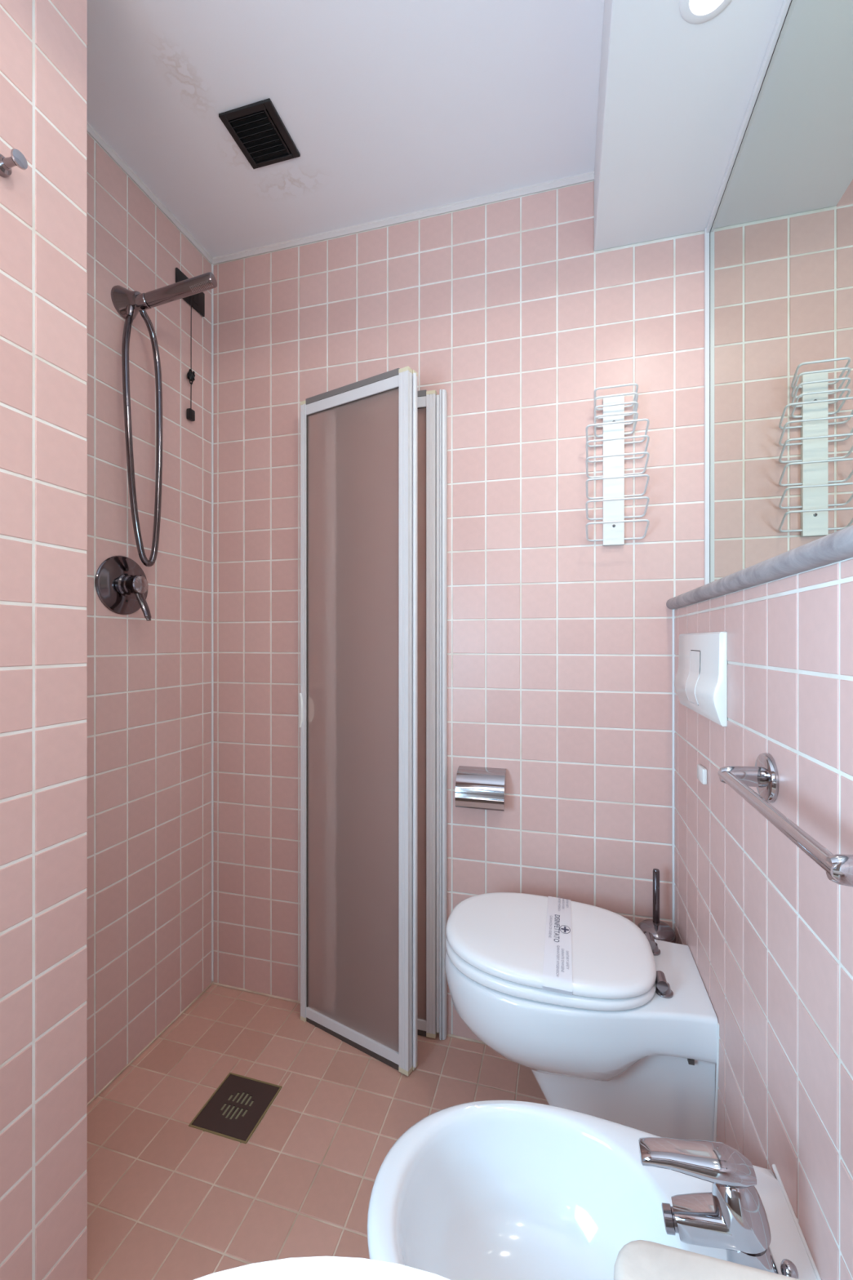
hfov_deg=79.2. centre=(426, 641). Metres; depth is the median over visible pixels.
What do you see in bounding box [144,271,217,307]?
shower
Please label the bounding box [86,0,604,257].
ceiling
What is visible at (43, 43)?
wall
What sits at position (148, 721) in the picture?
wall
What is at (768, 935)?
wall
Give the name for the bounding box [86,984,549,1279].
floor
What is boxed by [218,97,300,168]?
ceiling vent
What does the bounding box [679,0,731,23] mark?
recessed light
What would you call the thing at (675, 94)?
ceiling
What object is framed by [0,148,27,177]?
robe hook
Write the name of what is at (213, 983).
trim
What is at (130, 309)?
outlet
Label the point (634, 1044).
toilet
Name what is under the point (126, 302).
bracket
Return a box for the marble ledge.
[666,524,852,608]
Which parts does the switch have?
plate, cord, cord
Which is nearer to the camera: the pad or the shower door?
the pad
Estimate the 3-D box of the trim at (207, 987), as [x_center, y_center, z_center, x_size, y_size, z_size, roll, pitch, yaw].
[-0.816,1.147,1.366,0.005,0.007,0.749,0,0,15]
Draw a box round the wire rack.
[585,382,649,545]
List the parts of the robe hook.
post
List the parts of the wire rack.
plate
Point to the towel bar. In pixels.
(764, 775)
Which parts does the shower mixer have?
knob, knob, lever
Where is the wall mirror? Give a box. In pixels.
[704,0,852,584]
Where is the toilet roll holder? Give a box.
[455,765,506,811]
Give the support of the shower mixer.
attached to the wall at (148, 721)
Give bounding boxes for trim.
[87,121,213,263]
[87,982,212,1105]
[211,263,213,981]
[212,171,594,264]
[212,982,486,1044]
[671,608,675,930]
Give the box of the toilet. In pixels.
[444,892,719,1142]
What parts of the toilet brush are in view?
handle, lid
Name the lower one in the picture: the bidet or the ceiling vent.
the bidet
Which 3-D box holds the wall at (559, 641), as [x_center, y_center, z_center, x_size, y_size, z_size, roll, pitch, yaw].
[0.019,-0.083,1.582,1.700,2.560,0.102,0,0,15]
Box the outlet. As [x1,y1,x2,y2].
[125,305,135,319]
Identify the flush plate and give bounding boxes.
[674,631,727,727]
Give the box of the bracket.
[111,284,151,319]
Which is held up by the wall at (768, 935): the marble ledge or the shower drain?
the marble ledge
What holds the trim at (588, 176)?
attached to the wall at (559, 641)
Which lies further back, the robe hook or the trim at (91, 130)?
the trim at (91, 130)
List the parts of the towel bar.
arm, arm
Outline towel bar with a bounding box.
[717,752,852,887]
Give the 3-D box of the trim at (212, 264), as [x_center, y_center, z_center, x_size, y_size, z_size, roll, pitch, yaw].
[-0.718,-0.062,1.728,0.007,2.400,0.007,0,0,15]
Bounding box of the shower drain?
[188,1072,282,1143]
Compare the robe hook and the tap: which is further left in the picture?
the robe hook
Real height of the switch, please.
0.442 m
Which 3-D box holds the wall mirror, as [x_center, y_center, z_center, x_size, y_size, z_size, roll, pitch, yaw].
[0.494,-0.590,0.469,0.016,0.953,1.800,0,0,15]
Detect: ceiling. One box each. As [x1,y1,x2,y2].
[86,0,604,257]
[594,0,783,250]
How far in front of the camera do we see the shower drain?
1.27 m
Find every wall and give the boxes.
[0,0,87,1279]
[86,132,212,1102]
[212,179,704,1040]
[674,557,852,1279]
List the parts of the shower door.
handle, rail, rail, pane, rail, rail, pane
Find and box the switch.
[175,267,204,421]
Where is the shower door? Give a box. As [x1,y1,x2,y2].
[299,366,447,1075]
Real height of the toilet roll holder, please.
0.105 m
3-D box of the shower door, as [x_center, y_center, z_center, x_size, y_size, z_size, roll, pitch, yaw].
[-0.176,0.211,1.492,0.445,1.891,0.175,0,0,15]
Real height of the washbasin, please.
0.173 m
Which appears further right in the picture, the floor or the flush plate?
the flush plate
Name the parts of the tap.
handle, spout, lever, pop knob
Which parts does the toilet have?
seat, lid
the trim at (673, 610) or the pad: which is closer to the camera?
the pad
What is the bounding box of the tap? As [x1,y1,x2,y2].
[638,1137,799,1279]
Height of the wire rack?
0.404 m
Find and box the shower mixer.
[94,555,151,621]
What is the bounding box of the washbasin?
[193,1256,450,1279]
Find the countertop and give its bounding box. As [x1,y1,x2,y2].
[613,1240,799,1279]
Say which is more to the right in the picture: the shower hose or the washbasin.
the washbasin
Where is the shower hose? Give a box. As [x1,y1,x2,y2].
[121,309,162,566]
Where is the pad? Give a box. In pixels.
[697,764,706,784]
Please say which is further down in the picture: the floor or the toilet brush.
the floor
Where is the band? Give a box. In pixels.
[542,896,572,995]
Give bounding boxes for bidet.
[367,1099,821,1279]
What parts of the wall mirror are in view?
frame, frame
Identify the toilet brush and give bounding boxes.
[638,868,675,942]
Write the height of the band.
0.034 m

